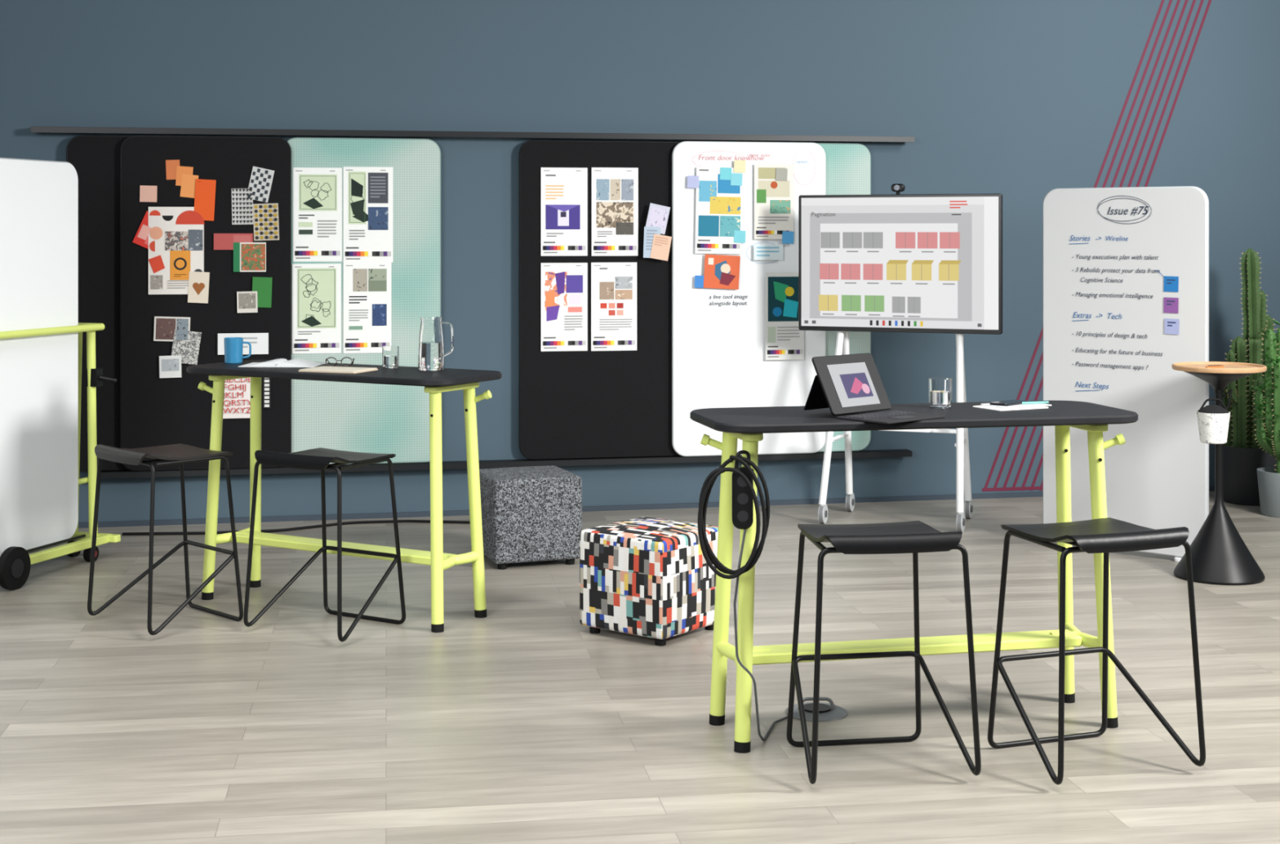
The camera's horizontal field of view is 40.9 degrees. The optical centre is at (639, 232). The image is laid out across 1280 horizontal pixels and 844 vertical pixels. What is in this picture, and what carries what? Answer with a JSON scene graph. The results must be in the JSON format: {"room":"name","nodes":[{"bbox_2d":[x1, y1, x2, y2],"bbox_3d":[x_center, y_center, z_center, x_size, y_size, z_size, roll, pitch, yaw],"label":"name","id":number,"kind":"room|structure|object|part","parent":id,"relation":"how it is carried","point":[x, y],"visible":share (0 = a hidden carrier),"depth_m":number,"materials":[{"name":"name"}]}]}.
{"room":"design studio","nodes":[
{"label":"design studio","id":0,"kind":"room"},
{"bbox_2d":[0,491,1279,843],"bbox_3d":[0.500,1.700,5.500,19.000,0.100,15.000,0,0,0],"label":"floor","id":1,"kind":"structure","parent":0,"point":[518,723],"depth_m":5.96,"materials":[{"name":"beige wood"}]},
{"bbox_2d":[0,157,120,590],"bbox_3d":[-3.004,0.650,8.017,0.318,2.000,1.520,0,0,18],"label":"whiteboard","id":2,"kind":"object","parent":1,"relation":"on","point":[41,331],"visible":0.96,"depth_m":8.26,"materials":[{"name":"grey"}]},
{"bbox_2d":[87,443,243,635],"bbox_3d":[-1.997,1.273,7.252,0.523,0.754,0.468,0,0,45],"label":"bar stool","id":3,"kind":"object","parent":1,"relation":"on","point":[174,454],"visible":1,"depth_m":7.24,"materials":[{"name":"black metal"}]},
{"bbox_2d":[122,520,470,535],"bbox_3d":[-1.754,1.642,9.588,2.191,0.016,0.183,0,0,-13],"label":"cable","id":4,"kind":"object","parent":1,"relation":"on","point":[381,521],"visible":0.7,"depth_m":9.54,"materials":[{"name":"black rubber"}]},
{"bbox_2d":[243,447,405,641],"bbox_3d":[-1.292,1.273,7.124,0.523,0.754,0.468,0,0,31],"label":"bar stool","id":5,"kind":"object","parent":1,"relation":"on","point":[317,459],"visible":1,"depth_m":7.06,"materials":[{"name":"black metal"}]},
{"bbox_2d":[186,360,502,632],"bbox_3d":[-1.316,1.126,7.543,1.460,1.051,0.530,0,0,29],"label":"table","id":6,"kind":"object","parent":1,"relation":"on","point":[435,382],"visible":0.94,"depth_m":7.35,"materials":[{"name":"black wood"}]},
{"bbox_2d":[223,337,251,364],"bbox_3d":[-1.858,0.541,7.887,0.112,0.117,0.086,0,0,-42],"label":"coffee mug","id":7,"kind":"object","parent":6,"relation":"on","point":[233,346],"visible":1,"depth_m":7.84,"materials":[{"name":"teal ceramic"}]},
{"bbox_2d":[238,358,325,367],"bbox_3d":[-1.615,0.588,7.746,0.340,0.022,0.230,0,0,4],"label":"open magazine","id":8,"kind":"object","parent":6,"relation":"on","point":[281,362],"visible":0.98,"depth_m":7.66,"materials":[{"name":"paper"}]},
{"bbox_2d":[298,366,377,373],"bbox_3d":[-1.308,0.595,7.435,0.280,0.010,0.200,0,0,21],"label":"notebook","id":9,"kind":"object","parent":6,"relation":"on","point":[319,369],"visible":1,"depth_m":7.39,"materials":[{"name":"paper"}]},
{"bbox_2d":[324,356,354,366],"bbox_3d":[-1.344,0.575,7.684,0.128,0.044,0.124,0,0,-5],"label":"eyeglasses","id":10,"kind":"object","parent":6,"relation":"on","point":[352,362],"visible":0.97,"depth_m":7.62,"materials":[{"name":"black"}]},
{"bbox_2d":[382,346,399,368],"bbox_3d":[-1.107,0.552,7.608,0.073,0.095,0.073,0,0,0],"label":"drinking glass","id":11,"kind":"object","parent":6,"relation":"on","point":[390,354],"visible":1,"depth_m":7.58,"materials":[{"name":"clear glass"}]},
{"bbox_2d":[417,316,453,370],"bbox_3d":[-0.900,0.485,7.489,0.140,0.230,0.113,0,0,19],"label":"water pitcher","id":12,"kind":"object","parent":6,"relation":"on","point":[431,355],"visible":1,"depth_m":7.45,"materials":[{"name":"clear glass"}]},
{"bbox_2d":[479,465,582,569],"bbox_3d":[-0.572,1.423,8.640,0.464,0.454,0.464,0,0,-20],"label":"ottoman","id":13,"kind":"object","parent":1,"relation":"on","point":[530,513],"visible":0.78,"depth_m":8.43,"materials":[{"name":"fabric"}]},
{"bbox_2d":[579,516,718,645],"bbox_3d":[0.053,1.431,7.103,0.454,0.439,0.454,0,0,38],"label":"ottoman","id":14,"kind":"object","parent":1,"relation":"on","point":[648,577],"visible":0.89,"depth_m":6.93,"materials":[{"name":"fabric"}]},
{"bbox_2d":[792,703,799,719],"bbox_3d":[0.518,1.622,5.705,0.030,0.056,0.185,0,0,0],"label":"power outlet","id":15,"kind":"object","parent":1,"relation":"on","point":[796,712],"depth_m":5.84,"materials":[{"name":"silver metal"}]},
{"bbox_2d":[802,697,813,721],"bbox_3d":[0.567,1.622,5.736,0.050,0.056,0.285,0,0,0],"label":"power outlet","id":16,"kind":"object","parent":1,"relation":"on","point":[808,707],"depth_m":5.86,"materials":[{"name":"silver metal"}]},
{"bbox_2d":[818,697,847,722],"bbox_3d":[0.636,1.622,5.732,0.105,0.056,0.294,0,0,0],"label":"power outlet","id":17,"kind":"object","parent":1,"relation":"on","point":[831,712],"depth_m":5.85,"materials":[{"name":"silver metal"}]},
{"bbox_2d":[786,520,981,784],"bbox_3d":[0.726,1.273,5.305,0.523,0.754,0.468,0,0,-9],"label":"bar stool","id":18,"kind":"object","parent":1,"relation":"on","point":[914,537],"visible":1,"depth_m":5.20,"materials":[{"name":"black metal"}]},
{"bbox_2d":[798,183,1002,532],"bbox_3d":[1.487,0.686,9.801,1.170,1.927,0.582,0,0,21],"label":"television","id":19,"kind":"object","parent":1,"relation":"on","point":[897,262],"visible":0.9,"depth_m":9.74,"materials":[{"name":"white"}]},
{"bbox_3d":[1.487,0.998,9.801,0.822,1.303,0.582,0,0,21],"label":"stand frame","id":20,"kind":"part","parent":19,"relation":"part of","materials":[{"name":"white metal"}]},
{"bbox_3d":[1.480,0.175,9.785,1.170,0.785,0.075,0,0,21],"label":"display panel","id":21,"kind":"part","parent":19,"relation":"part of","materials":[{"name":"black"}]},
{"bbox_2d":[689,400,1137,753],"bbox_3d":[0.915,1.126,5.746,1.460,1.051,0.530,0,0,-12],"label":"table","id":22,"kind":"object","parent":1,"relation":"on","point":[748,424],"visible":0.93,"depth_m":5.72,"materials":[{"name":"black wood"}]},
{"bbox_2d":[697,449,787,741],"bbox_3d":[0.414,1.169,5.559,0.176,0.958,0.581,0,0,35],"label":"power cable","id":23,"kind":"object","parent":22,"relation":"hanging from","point":[744,495],"visible":1,"depth_m":5.39,"materials":[{"name":"black rubber"}]},
{"bbox_2d":[804,352,945,423],"bbox_3d":[0.760,0.503,5.596,0.295,0.193,0.366,0,0,-42],"label":"tablet","id":24,"kind":"object","parent":22,"relation":"on","point":[846,384],"visible":1,"depth_m":5.63,"materials":[{"name":"black"}]},
{"bbox_2d":[928,377,951,408],"bbox_3d":[1.032,0.551,5.888,0.078,0.098,0.078,0,0,0],"label":"drinking glass","id":25,"kind":"object","parent":22,"relation":"on","point":[940,388],"visible":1,"depth_m":5.86,"materials":[{"name":"clear glass"}]},
{"bbox_2d":[973,403,1051,411],"bbox_3d":[1.282,0.596,5.889,0.245,0.008,0.165,0,0,-27],"label":"notepad","id":26,"kind":"object","parent":22,"relation":"on","point":[985,406],"visible":0.72,"depth_m":5.84,"materials":[{"name":"white paper"}]},
{"bbox_2d":[989,400,1029,406],"bbox_3d":[1.276,0.588,5.915,0.075,0.008,0.150,0,0,45],"label":"smartphone","id":27,"kind":"object","parent":26,"relation":"on","point":[1007,402],"visible":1,"depth_m":5.88,"materials":[{"name":"black glass"}]},
{"bbox_2d":[1022,400,1048,404],"bbox_3d":[1.347,0.588,5.915,0.140,0.008,0.008,0,0,-17],"label":"pen","id":28,"kind":"object","parent":26,"relation":"on","point":[1046,402],"visible":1,"depth_m":5.92,"materials":[{"name":"teal plastic"}]},
{"bbox_2d":[987,517,1205,784],"bbox_3d":[1.396,1.273,5.335,0.523,0.754,0.468,0,0,-20],"label":"bar stool","id":29,"kind":"object","parent":1,"relation":"on","point":[1106,535],"visible":1,"depth_m":5.27,"materials":[{"name":"black metal"}]},
{"bbox_2d":[1043,186,1208,562],"bbox_3d":[2.554,0.709,8.889,0.885,1.882,0.300,0,0,39],"label":"whiteboard","id":30,"kind":"object","parent":1,"relation":"on","point":[1108,253],"visible":0.93,"depth_m":8.75,"materials":[{"name":"grey"}]},
{"bbox_2d":[1163,297,1178,313],"bbox_3d":[2.670,0.365,8.619,0.078,0.079,0.001,0,0,39],"label":"sticky note","id":31,"kind":"object","parent":30,"relation":"attached to","point":[1171,305],"visible":1,"depth_m":8.62,"materials":[{"name":"purple paper"}]},
{"bbox_2d":[1163,275,1178,292],"bbox_3d":[2.670,0.259,8.619,0.078,0.079,0.001,0,0,39],"label":"sticky note","id":32,"kind":"object","parent":30,"relation":"attached to","point":[1171,284],"visible":1,"depth_m":8.62,"materials":[{"name":"blue paper"}]},
{"bbox_2d":[1164,318,1179,334],"bbox_3d":[2.672,0.472,8.615,0.078,0.079,0.001,0,0,39],"label":"sticky note","id":33,"kind":"object","parent":30,"relation":"attached to","point":[1171,326],"visible":1,"depth_m":8.62,"materials":[{"name":"purple paper"}]},
{"bbox_2d":[1171,361,1266,585],"bbox_3d":[2.776,1.142,8.220,0.432,1.016,0.432,0,0,0],"label":"pedestal side table","id":34,"kind":"object","parent":1,"relation":"on","point":[1220,556],"visible":0.98,"depth_m":8.13,"materials":[{"name":"black metal"}]},
{"bbox_2d":[1196,398,1230,444],"bbox_3d":[2.716,0.890,8.120,0.156,0.210,0.152,0,0,0],"label":"bucket","id":35,"kind":"object","parent":34,"relation":"hanging from","point":[1213,420],"visible":1,"depth_m":8.07,"materials":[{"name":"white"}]},
{"bbox_2d":[1205,364,1223,368],"bbox_3d":[2.751,0.641,8.224,0.135,0.008,0.071,0,0,-23],"label":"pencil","id":36,"kind":"object","parent":34,"relation":"on","point":[1211,366],"visible":0.93,"depth_m":8.19,"materials":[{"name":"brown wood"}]},
{"bbox_2d":[1222,248,1276,506],"bbox_3d":[3.735,0.873,10.500,0.371,1.555,0.370,0,0,0],"label":"cactus","id":37,"kind":"object","parent":1,"relation":"on","point":[1242,456],"visible":0.58,"depth_m":10.45,"materials":[{"name":"green plant"}]},
{"bbox_2d":[1222,444,1276,506],"bbox_3d":[3.735,1.475,10.500,0.360,0.350,0.360,0,0,0],"label":"plant pot","id":38,"kind":"object","parent":1,"relation":"on","point":[1241,463],"depth_m":10.36,"materials":[{"name":"black ceramic"}]},
{"bbox_2d":[1249,319,1279,517],"bbox_3d":[3.768,1.079,10.019,0.355,1.143,0.310,0,0,-35],"label":"cactus","id":39,"kind":"object","parent":1,"relation":"on","point":[1267,400],"visible":1,"depth_m":9.97,"materials":[{"name":"green plant"}]},
{"bbox_2d":[1257,466,1279,517],"bbox_3d":[3.770,1.520,10.020,0.310,0.260,0.310,0,0,0],"label":"plant pot","id":40,"kind":"object","parent":1,"relation":"on","point":[1268,477],"depth_m":9.95,"materials":[{"name":"grey ceramic"}]},
{"bbox_2d":[0,0,1279,522],"bbox_3d":[0.772,-0.300,10.433,17.000,3.900,0.122,0,0,-11],"label":"wall","id":41,"kind":"structure","parent":0,"point":[1022,101],"depth_m":10.29,"materials":[{"name":"blue paint"}]},
{"bbox_2d":[31,126,914,142],"bbox_3d":[-0.849,-0.569,9.995,5.131,0.034,0.096,0,0,-11],"label":"track rail","id":42,"kind":"object","parent":41,"relation":"attached to","point":[33,129],"visible":1,"depth_m":9.91,"materials":[{"name":"black metal"}]},
{"bbox_2d":[100,448,911,479],"bbox_3d":[-0.705,1.349,10.025,4.805,0.034,0.096,0,0,-11],"label":"track rail","id":43,"kind":"object","parent":41,"relation":"attached to","point":[899,452],"visible":0.57,"depth_m":10.01,"materials":[{"name":"black metal"}]},
{"bbox_2d":[66,135,131,471],"bbox_3d":[-2.645,0.393,9.627,1.102,1.870,0.028,0,0,-11],"label":"panel","id":44,"kind":"object","parent":43,"relation":"attached to","point":[95,159],"visible":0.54,"depth_m":9.54,"materials":[{"name":"black fabric"}]},
{"bbox_2d":[120,135,291,471],"bbox_3d":[-2.434,0.393,9.629,0.933,1.870,0.028,0,0,-11],"label":"panel","id":45,"kind":"object","parent":43,"relation":"attached to","point":[155,411],"visible":0.69,"depth_m":9.61,"materials":[{"name":"black fabric"}]},
{"bbox_2d":[132,160,279,408],"bbox_3d":[-2.429,0.292,9.604,0.800,1.399,0.014,0,0,-11],"label":"collage","id":46,"kind":"object","parent":45,"relation":"attached to","point":[173,237],"visible":0.98,"depth_m":9.60},
{"bbox_2d":[153,316,190,341],"bbox_3d":[-2.611,0.538,9.565,0.194,0.137,0.001,2,0,-11],"label":"photo","id":47,"kind":"object","parent":46,"relation":"attached to","point":[166,328],"depth_m":9.56},
{"bbox_2d":[148,206,209,303],"bbox_3d":[-2.575,0.126,9.575,0.326,0.540,0.065,0,0,0],"label":"art","id":48,"kind":"object","parent":46,"relation":"attached to","point":[175,233],"depth_m":9.58},
{"bbox_2d":[236,291,257,312],"bbox_3d":[-2.210,0.391,9.646,0.112,0.120,0.001,-1,0,-12],"label":"photo","id":49,"kind":"object","parent":46,"relation":"attached to","point":[246,301],"depth_m":9.65},
{"bbox_2d":[233,242,266,271],"bbox_3d":[-2.197,0.138,9.651,0.179,0.166,0.002,0,0,-11],"label":"photo","id":50,"kind":"object","parent":46,"relation":"attached to","point":[247,256],"depth_m":9.65},
{"bbox_2d":[262,377,271,408],"bbox_3d":[-2.103,0.894,9.664,0.045,0.194,0.003,0,0,-11],"label":"art","id":51,"kind":"object","parent":46,"relation":"attached to","point":[266,381],"depth_m":9.66},
{"bbox_2d":[222,377,250,418],"bbox_3d":[-2.265,0.905,9.626,0.188,0.276,0.012,0,0,-12],"label":"poster","id":52,"kind":"object","parent":45,"relation":"attached to","point":[237,398],"visible":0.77,"depth_m":9.63,"materials":[{"name":"paper"}]},
{"bbox_2d":[287,137,440,464],"bbox_3d":[-1.596,0.393,9.839,0.901,1.870,0.028,0,0,-11],"label":"board","id":53,"kind":"object","parent":43,"relation":"attached to","point":[347,416],"visible":0.59,"depth_m":9.86,"materials":[{"name":"teal glass"}]},
{"bbox_2d":[292,263,341,353],"bbox_3d":[-1.842,0.433,9.770,0.274,0.512,0.005,0,0,-11],"label":"printed page","id":54,"kind":"object","parent":53,"relation":"attached to","point":[316,287],"visible":1,"depth_m":9.77,"materials":[{"name":"white paper"}]},
{"bbox_2d":[293,167,342,262],"bbox_3d":[-1.838,-0.102,9.772,0.275,0.536,0.004,0,0,-11],"label":"printed page","id":55,"kind":"object","parent":53,"relation":"attached to","point":[317,191],"visible":1,"depth_m":9.77,"materials":[{"name":"white paper"}]},
{"bbox_2d":[342,262,391,353],"bbox_3d":[-1.562,0.431,9.826,0.273,0.520,0.003,0,0,-11],"label":"printed page","id":56,"kind":"object","parent":53,"relation":"attached to","point":[366,286],"visible":0.96,"depth_m":9.82,"materials":[{"name":"white paper"}]},
{"bbox_2d":[342,166,392,262],"bbox_3d":[-1.558,-0.103,9.828,0.282,0.548,0.004,0,0,-11],"label":"printed page","id":57,"kind":"object","parent":53,"relation":"attached to","point":[367,191],"visible":1,"depth_m":9.83,"materials":[{"name":"white paper"}]},
{"bbox_2d":[518,140,679,459],"bbox_3d":[-0.207,0.393,10.120,1.022,1.870,0.028,0,0,-11],"label":"panel","id":58,"kind":"object","parent":43,"relation":"attached to","point":[572,404],"visible":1,"depth_m":10.09,"materials":[{"name":"black fabric"}]},
{"bbox_2d":[541,167,587,256],"bbox_3d":[-0.444,-0.122,10.052,0.276,0.517,0.003,0,0,-11],"label":"printed page","id":59,"kind":"object","parent":58,"relation":"attached to","point":[564,190],"visible":1,"depth_m":10.05,"materials":[{"name":"white paper"}]},
{"bbox_2d":[541,262,587,351],"bbox_3d":[-0.444,0.436,10.050,0.276,0.517,0.004,0,0,-11],"label":"printed page","id":60,"kind":"object","parent":58,"relation":"attached to","point":[564,286],"visible":1,"depth_m":10.05,"materials":[{"name":"white paper"}]},
{"bbox_2d":[591,262,636,351],"bbox_3d":[-0.152,0.436,10.108,0.274,0.520,0.004,0,0,-11],"label":"printed page","id":61,"kind":"object","parent":58,"relation":"attached to","point":[613,285],"visible":1,"depth_m":10.11,"materials":[{"name":"white paper"}]},
{"bbox_2d":[591,167,638,256],"bbox_3d":[-0.148,-0.123,10.111,0.279,0.520,0.003,0,0,-11],"label":"printed page","id":62,"kind":"object","parent":58,"relation":"attached to","point":[615,190],"visible":1,"depth_m":10.11,"materials":[{"name":"white paper"}]},
{"bbox_2d":[643,203,671,261],"bbox_3d":[0.104,-0.004,10.115,0.173,0.343,0.005,0,0,-11],"label":"sticky notes","id":63,"kind":"object","parent":58,"relation":"attached to","point":[655,246],"visible":1,"depth_m":10.11,"materials":[{"name":"paper"}]},
{"bbox_2d":[671,141,826,456],"bbox_3d":[0.656,0.393,10.251,0.948,1.870,0.032,0,0,-11],"label":"panel","id":64,"kind":"object","parent":43,"relation":"attached to","point":[718,335],"visible":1,"depth_m":10.22,"materials":[{"name":"white"}]},
{"bbox_2d":[687,175,698,188],"bbox_3d":[0.314,-0.300,10.151,0.072,0.075,0.001,0,0,-11],"label":"sticky note","id":65,"kind":"object","parent":64,"relation":"attached to","point":[692,180],"visible":1,"depth_m":10.15,"materials":[{"name":"paper"}]},
{"bbox_2d":[694,275,703,288],"bbox_3d":[0.359,0.291,10.156,0.072,0.075,0.001,0,0,-11],"label":"sticky note","id":66,"kind":"object","parent":64,"relation":"attached to","point":[699,280],"visible":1,"depth_m":10.15,"materials":[{"name":"blue paper"}]},
{"bbox_2d":[694,166,742,253],"bbox_3d":[0.470,-0.131,10.183,0.294,0.520,0.003,0,0,-11],"label":"printed page","id":67,"kind":"object","parent":64,"relation":"attached to","point":[719,203],"visible":1,"depth_m":10.18,"materials":[{"name":"white paper"}]},
{"bbox_2d":[703,254,740,289],"bbox_3d":[0.486,0.233,10.181,0.225,0.210,0.002,0,0,-11],"label":"art print","id":68,"kind":"object","parent":64,"relation":"attached to","point":[721,272],"visible":1,"depth_m":10.18},
{"bbox_2d":[720,167,731,180],"bbox_3d":[0.510,-0.350,10.190,0.073,0.075,0.001,0,0,-11],"label":"sticky note","id":69,"kind":"object","parent":64,"relation":"attached to","point":[725,172],"visible":1,"depth_m":10.19,"materials":[{"name":"blue paper"}]},
{"bbox_2d":[730,173,742,186],"bbox_3d":[0.574,-0.317,10.202,0.073,0.075,0.001,0,0,-11],"label":"sticky note","id":70,"kind":"object","parent":64,"relation":"attached to","point":[735,178],"visible":1,"depth_m":10.20,"materials":[{"name":"blue paper"}]},
{"bbox_2d":[733,230,745,243],"bbox_3d":[0.594,0.024,10.206,0.073,0.076,0.001,0,0,-11],"label":"sticky note","id":71,"kind":"object","parent":64,"relation":"attached to","point":[739,236],"visible":1,"depth_m":10.21,"materials":[{"name":"blue paper"}]},
{"bbox_2d":[733,160,745,173],"bbox_3d":[0.594,-0.395,10.205,0.073,0.076,0.001,0,0,-11],"label":"sticky note","id":72,"kind":"object","parent":64,"relation":"attached to","point":[739,165],"visible":1,"depth_m":10.21,"materials":[{"name":"yellow paper"}]},
{"bbox_2d":[753,244,783,260],"bbox_3d":[0.768,0.117,10.236,0.182,0.093,0.001,0,0,-11],"label":"sticky note","id":73,"kind":"object","parent":64,"relation":"attached to","point":[761,252],"visible":1,"depth_m":10.24,"materials":[{"name":"white paper"}]},
{"bbox_2d":[754,164,793,239],"bbox_3d":[0.801,-0.186,10.249,0.243,0.450,0.003,0,0,-11],"label":"printed page","id":74,"kind":"object","parent":64,"relation":"attached to","point":[773,198],"visible":1,"depth_m":10.25,"materials":[{"name":"white paper"}]},
{"bbox_2d":[775,168,787,181],"bbox_3d":[0.847,-0.347,10.255,0.074,0.076,0.001,0,0,-11],"label":"sticky note","id":75,"kind":"object","parent":64,"relation":"attached to","point":[780,173],"visible":1,"depth_m":10.25,"materials":[{"name":"grey paper"}]},
{"bbox_2d":[765,272,804,359],"bbox_3d":[0.867,0.499,10.256,0.239,0.524,0.003,0,0,-11],"label":"printed page","id":76,"kind":"object","parent":64,"relation":"attached to","point":[784,340],"visible":0.96,"depth_m":10.25,"materials":[{"name":"white paper"}]},
{"bbox_2d":[782,231,794,244],"bbox_3d":[0.886,0.029,10.264,0.074,0.076,0.001,0,0,-11],"label":"sticky note","id":77,"kind":"object","parent":64,"relation":"attached to","point":[787,237],"visible":1,"depth_m":10.26,"materials":[{"name":"blue paper"}]},
{"bbox_2d":[816,142,871,452],"bbox_3d":[1.133,0.393,10.390,0.552,1.870,0.027,0,0,-11],"label":"board","id":78,"kind":"object","parent":43,"relation":"attached to","point":[848,166],"visible":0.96,"depth_m":10.41,"materials":[{"name":"teal"}]},
{"bbox_2d":[78,485,1214,528],"bbox_3d":[0.785,1.635,10.369,17.000,0.030,0.022,0,0,-11],"label":"baseboard","id":79,"kind":"structure","parent":41,"relation":"attached to","point":[1037,494],"depth_m":10.16,"materials":[{"name":"blue paint"}]},
{"bbox_2d":[982,0,1211,491],"bbox_3d":[3.020,-0.293,10.824,1.826,3.820,0.003,0,0,-11],"label":"decal","id":80,"kind":"object","parent":41,"relation":"attached to","point":[1032,487],"visible":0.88,"depth_m":10.85,"materials":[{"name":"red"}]}
]}

